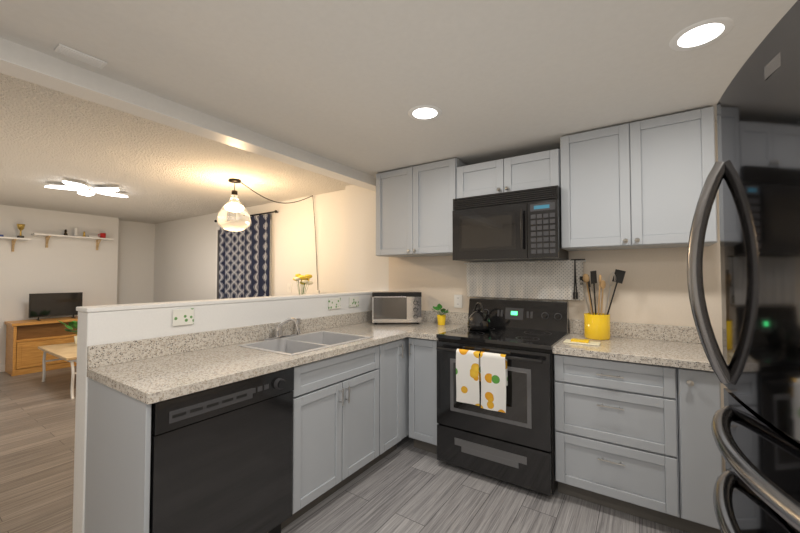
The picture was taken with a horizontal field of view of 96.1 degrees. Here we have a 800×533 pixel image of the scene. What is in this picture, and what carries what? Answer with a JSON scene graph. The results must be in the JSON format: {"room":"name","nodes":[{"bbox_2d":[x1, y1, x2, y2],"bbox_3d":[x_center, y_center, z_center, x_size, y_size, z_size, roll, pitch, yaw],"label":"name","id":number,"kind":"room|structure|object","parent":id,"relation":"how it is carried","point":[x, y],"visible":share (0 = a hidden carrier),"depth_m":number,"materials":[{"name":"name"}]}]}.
{"room":"kitchen","nodes":[
{"label":"kitchen","id":0,"kind":"room"},
{"bbox_2d":[0,205,118,365],"bbox_3d":[-5.997,0.228,4.508,0.150,2.450,4.000,-1,-2,34],"label":"wall","id":1,"kind":"structure","parent":0,"point":[33,265],"depth_m":5.46,"materials":[{"name":"paint"}]},
{"bbox_2d":[0,237,30,251],"bbox_3d":[-5.571,-0.313,4.841,0.198,0.190,0.805,-1,-2,34],"label":"wall shelf","id":2,"kind":"object","parent":1,"relation":"attached to","point":[13,239],"visible":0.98,"depth_m":5.07,"materials":[{"name":"white paint"}]},
{"bbox_2d":[17,224,24,237],"bbox_3d":[-5.394,-0.502,5.110,0.084,0.200,0.082,-1,-2,34],"label":"trophy","id":3,"kind":"object","parent":2,"relation":"on","point":[20,227],"visible":0.98,"depth_m":5.09,"materials":[{"name":"gold metal"}]},
{"bbox_2d":[31,233,113,249],"bbox_3d":[-5.064,-0.372,5.596,0.198,0.190,0.940,-1,-2,34],"label":"wall shelf","id":4,"kind":"object","parent":1,"relation":"attached to","point":[65,236],"visible":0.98,"depth_m":5.49,"materials":[{"name":"white paint"}]},
{"bbox_2d":[73,227,77,235],"bbox_3d":[-5.059,-0.543,5.609,0.060,0.150,0.060,-1,-2,34],"label":"figurine","id":5,"kind":"object","parent":4,"relation":"on","point":[75,232],"visible":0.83,"depth_m":5.59,"materials":[{"name":"white ceramic"}]},
{"bbox_2d":[98,233,105,237],"bbox_3d":[-4.877,-0.503,5.878,0.076,0.085,0.104,-1,-2,34],"label":"mug","id":6,"kind":"object","parent":4,"relation":"on","point":[102,235],"visible":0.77,"depth_m":5.86,"materials":[{"name":"red ceramic"}]},
{"bbox_2d":[117,220,154,303],"bbox_3d":[-4.942,0.285,6.611,0.150,2.450,0.970,-1,-2,34],"label":"wall","id":7,"kind":"structure","parent":0,"point":[135,275],"depth_m":6.61,"materials":[{"name":"paint"}]},
{"bbox_2d":[0,73,352,223],"bbox_3d":[-4.292,-0.954,3.885,6.910,0.120,4.820,-1,-2,34],"label":"ceiling","id":8,"kind":"structure","parent":0,"point":[154,172],"depth_m":3.27,"materials":[{"name":"white paint"}]},
{"bbox_2d":[46,181,125,196],"bbox_3d":[-3.439,-0.865,4.014,0.724,0.049,0.709,-1,-2,34],"label":"light","id":9,"kind":"object","parent":8,"relation":"attached to","point":[86,189],"visible":1,"depth_m":3.93,"materials":[{"name":"white paint"}]},
{"bbox_2d":[217,179,250,231],"bbox_3d":[-1.715,-0.630,3.720,0.326,0.533,0.326,-1,-2,34],"label":"pendant light","id":10,"kind":"object","parent":8,"relation":"hanging from","point":[233,214],"visible":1,"depth_m":3.62,"materials":[{"name":"clear glass"}]},
{"bbox_2d":[241,182,319,293],"bbox_3d":[-1.324,-0.260,4.062,0.265,1.242,0.876,-1,-2,34],"label":"chain","id":11,"kind":"object","parent":8,"relation":"hanging from","point":[317,291],"visible":0.96,"depth_m":4.32,"materials":[{"name":"brown metal"}]},
{"bbox_2d":[73,291,372,532],"bbox_3d":[-0.838,0.811,2.659,0.155,1.184,2.374,-1,-2,34],"label":"wall","id":12,"kind":"structure","parent":0,"point":[102,324],"depth_m":1.90,"materials":[{"name":"white paint"}]},
{"bbox_2d":[173,296,358,325],"bbox_3d":[-0.801,0.296,2.583,0.005,0.090,1.538,-1,-2,34],"label":"outlets","id":13,"kind":"object","parent":12,"relation":"attached to","point":[183,317],"visible":1,"depth_m":2.02,"materials":[{"name":"white plastic"}]},
{"bbox_2d":[153,190,344,302],"bbox_3d":[-3.175,0.267,5.916,6.457,2.450,0.150,-1,-2,34],"label":"wall","id":14,"kind":"structure","parent":0,"point":[185,259],"depth_m":4.78,"materials":[{"name":"paint"}]},
{"bbox_2d":[215,220,270,298],"bbox_3d":[-2.314,0.248,5.232,1.350,1.750,0.021,-1,-2,34],"label":"window","id":15,"kind":"structure","parent":14,"relation":"in","point":[217,264],"depth_m":5.57,"materials":[{"name":"white paint"}]},
{"bbox_2d":[214,210,277,298],"bbox_3d":[-2.236,0.358,5.140,1.500,2.185,0.081,-1,-2,34],"label":"curtain","id":16,"kind":"object","parent":14,"relation":"attached to","point":[244,263],"visible":0.48,"depth_m":5.07,"materials":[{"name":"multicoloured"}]},
{"bbox_2d":[0,366,687,532],"bbox_3d":[-2.837,1.438,2.839,10.420,0.060,4.820,-1,-2,34],"label":"floor","id":17,"kind":"structure","parent":0,"point":[406,486],"depth_m":2.18,"materials":[{"name":"grey wood"}]},
{"bbox_2d":[0,365,4,371],"bbox_3d":[-5.887,1.408,4.492,0.014,0.090,3.850,-1,-2,34],"label":"baseboard","id":18,"kind":"structure","parent":17,"relation":"on","point":[2,368],"depth_m":5.00,"materials":[{"name":"white paint"}]},
{"bbox_2d":[4,316,77,375],"bbox_3d":[-4.978,1.128,5.419,0.464,0.700,1.290,-1,-2,34],"label":"tv stand","id":19,"kind":"object","parent":17,"relation":"on","point":[25,339],"visible":0.4,"depth_m":4.98,"materials":[{"name":"brown wood"}]},
{"bbox_2d":[28,292,82,320],"bbox_3d":[-5.062,0.582,5.297,0.150,0.384,0.580,-1,-2,34],"label":"flat-screen tv","id":20,"kind":"object","parent":19,"relation":"on","point":[50,304],"visible":0.92,"depth_m":5.26,"materials":[{"name":"black plastic"}]},
{"bbox_2d":[38,342,76,398],"bbox_3d":[-3.916,1.228,4.411,1.181,0.454,0.550,-1,-2,34],"label":"coffee table white legs","id":21,"kind":"object","parent":17,"relation":"on","point":[66,352],"visible":0.5,"depth_m":4.26,"materials":[{"name":"brown wood"}]},
{"bbox_2d":[58,320,77,343],"bbox_3d":[-4.167,0.843,4.712,0.590,0.331,0.493,-1,-2,34],"label":"potted plant","id":22,"kind":"object","parent":21,"relation":"on","point":[72,324],"visible":0.31,"depth_m":4.63,"materials":[{"name":"green plant"}]},
{"bbox_2d":[149,367,293,532],"bbox_3d":[-0.967,0.945,1.734,0.658,0.866,0.640,-1,-2,34],"label":"dishwasher","id":23,"kind":"object","parent":17,"relation":"on","point":[222,459],"visible":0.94,"depth_m":1.54,"materials":[{"name":"black metal"}]},
{"bbox_2d":[308,337,407,472],"bbox_3d":[-0.314,0.972,2.746,0.617,0.868,0.395,-1,-2,34],"label":"base cabinet","id":24,"kind":"object","parent":17,"relation":"on","point":[350,416],"depth_m":2.29,"materials":[{"name":"grey paint"}]},
{"bbox_2d":[408,337,408,434],"bbox_3d":[-0.065,0.982,3.116,0.617,0.868,0.738,-1,-2,34],"label":"base cabinet","id":25,"kind":"object","parent":17,"relation":"on","point":[408,337],"depth_m":2.79,"materials":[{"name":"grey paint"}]},
{"bbox_2d":[87,310,467,404],"bbox_3d":[-0.404,0.501,2.377,0.894,0.328,2.366,-1,-2,34],"label":"countertop","id":26,"kind":"structure","parent":25,"relation":"on","point":[152,370],"depth_m":1.93,"materials":[{"name":"beige stone"}]},
{"bbox_2d":[372,291,421,323],"bbox_3d":[-0.032,0.367,3.228,0.430,0.281,0.272,0,-2,-3],"label":"toaster oven","id":27,"kind":"object","parent":26,"relation":"on","point":[396,306],"visible":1,"depth_m":3.12,"materials":[{"name":"silver metal"}]},
{"bbox_2d":[432,304,447,324],"bbox_3d":[0.358,0.411,3.115,0.176,0.187,0.172,-1,-2,34],"label":"potted plant","id":28,"kind":"object","parent":26,"relation":"on","point":[441,318],"depth_m":3.08,"materials":[{"name":"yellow ceramic"}]},
{"bbox_2d":[436,298,569,495],"bbox_3d":[0.735,0.829,2.568,0.770,1.145,0.726,-1,-2,34],"label":"range","id":29,"kind":"object","parent":17,"relation":"on","point":[495,404],"visible":0.9,"depth_m":2.31,"materials":[{"name":"black metal"}]},
{"bbox_2d":[467,302,490,330],"bbox_3d":[0.613,0.381,2.763,0.188,0.212,0.180,-1,-2,34],"label":"kettle","id":30,"kind":"object","parent":29,"relation":"on","point":[478,319],"visible":1,"depth_m":2.70,"materials":[{"name":"black metal"}]},
{"bbox_2d":[409,337,722,532],"bbox_3d":[0.968,0.965,2.475,1.808,0.868,0.650,-1,-2,34],"label":"base cabinet","id":31,"kind":"object","parent":17,"relation":"on","point":[635,439],"depth_m":1.95,"materials":[{"name":"grey paint"}]},
{"bbox_2d":[552,319,713,371],"bbox_3d":[1.412,0.451,2.194,0.781,0.140,0.642,-1,-2,34],"label":"countertop","id":32,"kind":"structure","parent":31,"relation":"on","point":[669,346],"depth_m":2.15,"materials":[{"name":"beige stone"}]},
{"bbox_2d":[563,338,600,345],"bbox_3d":[1.143,0.470,2.259,0.200,0.022,0.100,-1,-2,34],"label":"notepad","id":33,"kind":"object","parent":32,"relation":"on","point":[581,341],"depth_m":2.23,"materials":[{"name":"beige paper"}]},
{"bbox_2d":[579,269,625,339],"bbox_3d":[1.361,0.252,2.414,0.270,0.468,0.287,-1,-2,34],"label":"utensil crock","id":34,"kind":"object","parent":32,"relation":"on","point":[596,326],"visible":1,"depth_m":2.40,"materials":[{"name":"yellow ceramic"}]},
{"bbox_2d":[687,0,799,532],"bbox_3d":[0.975,0.453,0.427,0.884,1.780,0.800,-1,-2,22],"label":"stainless refrigerator","id":35,"kind":"object","parent":17,"relation":"on","point":[753,176],"visible":1,"depth_m":0.70,"materials":[{"name":"grey metal"}]},
{"bbox_3d":[-1.111,1.051,4.027,0.600,0.780,0.600,-1,-2,34],"label":"round side table","id":36,"kind":"object","parent":17,"relation":"on","visible":0},
{"bbox_2d":[293,274,312,293],"bbox_3d":[-1.104,0.370,4.041,0.304,0.579,0.312,-1,-2,34],"label":"vase","id":37,"kind":"object","parent":36,"relation":"on","point":[304,279],"visible":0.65,"depth_m":4.00,"materials":[{"name":"plant"}]},
{"bbox_2d":[0,0,797,176],"bbox_3d":[0.012,-1.017,0.824,3.370,0.160,4.550,-1,-2,34],"label":"ceiling","id":38,"kind":"structure","parent":0,"point":[350,83],"depth_m":1.61,"materials":[{"name":"white paint"}]},
{"bbox_2d":[54,43,106,68],"bbox_3d":[-1.387,-0.911,1.565,0.070,0.010,0.160,-1,-2,34],"label":"ceiling vent","id":39,"kind":"object","parent":38,"relation":"in","point":[78,55],"visible":1,"depth_m":1.55,"materials":[{"name":"white metal"}]},
{"bbox_2d":[408,105,441,120],"bbox_3d":[0.146,-0.899,2.111,0.199,0.006,0.199,-1,-2,28],"label":"recessed light","id":40,"kind":"object","parent":38,"relation":"in","point":[423,112],"depth_m":2.10,"materials":[{"name":"white paint"}]},
{"bbox_2d":[669,17,733,50],"bbox_3d":[1.193,-0.917,1.428,0.199,0.006,0.199,-1,-2,28],"label":"recessed light","id":41,"kind":"object","parent":38,"relation":"in","point":[688,38],"depth_m":1.42,"materials":[{"name":"white paint"}]},
{"bbox_2d":[345,123,726,471],"bbox_3d":[1.112,0.186,2.957,3.963,2.450,0.270,-1,-2,34],"label":"wall","id":42,"kind":"structure","parent":0,"point":[652,288],"depth_m":2.59,"materials":[{"name":"paint"}]},
{"bbox_2d":[0,37,375,191],"bbox_3d":[-1.444,-0.946,1.803,0.140,0.250,4.550,-1,-2,34],"label":"header","id":43,"kind":"object","parent":42,"relation":"attached to","point":[22,62],"visible":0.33,"depth_m":1.90,"materials":[{"name":"white paint"}]},
{"bbox_2d":[376,158,466,256],"bbox_3d":[0.191,-0.482,3.214,0.813,0.764,0.357,-1,-2,34],"label":"upper cabinet","id":44,"kind":"object","parent":42,"relation":"attached to","point":[414,207],"visible":0.96,"depth_m":3.07,"materials":[{"name":"grey paint"}]},
{"bbox_2d":[454,295,461,307],"bbox_3d":[0.516,0.307,3.184,0.075,0.115,0.008,-1,-2,34],"label":"outlet","id":45,"kind":"object","parent":42,"relation":"attached to","point":[457,301],"visible":1,"depth_m":3.18,"materials":[{"name":"white plastic"}]},
{"bbox_2d":[457,149,560,197],"bbox_3d":[0.848,-0.667,2.776,0.764,0.264,0.357,-1,-2,34],"label":"upper cabinet","id":46,"kind":"object","parent":42,"relation":"attached to","point":[531,171],"visible":0.81,"depth_m":2.62,"materials":[{"name":"grey paint"}]},
{"bbox_2d":[452,185,568,261],"bbox_3d":[0.826,-0.290,2.733,0.764,0.480,0.436,-1,-2,34],"label":"over-the-range microwave","id":47,"kind":"object","parent":46,"relation":"attached to","point":[522,225],"visible":1,"depth_m":2.56,"materials":[{"name":"black"}]},
{"bbox_2d":[464,260,585,300],"bbox_3d":[0.954,0.105,2.864,0.949,0.297,0.015,-1,-2,34],"label":"backsplash","id":48,"kind":"structure","parent":42,"relation":"attached to","point":[551,279],"depth_m":2.83,"materials":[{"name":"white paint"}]},
{"bbox_2d":[571,259,584,298],"bbox_3d":[1.306,0.092,2.626,0.090,0.291,0.058,-1,-2,34],"label":"wall rail","id":49,"kind":"object","parent":42,"relation":"attached to","point":[581,278],"visible":0.92,"depth_m":2.61,"materials":[{"name":"black metal"}]},
{"bbox_2d":[560,106,716,250],"bbox_3d":[1.500,-0.506,2.333,0.802,0.764,0.357,-1,-2,34],"label":"upper cabinet","id":50,"kind":"object","parent":42,"relation":"attached to","point":[637,185],"visible":0.94,"depth_m":2.19,"materials":[{"name":"grey paint"}]}
]}

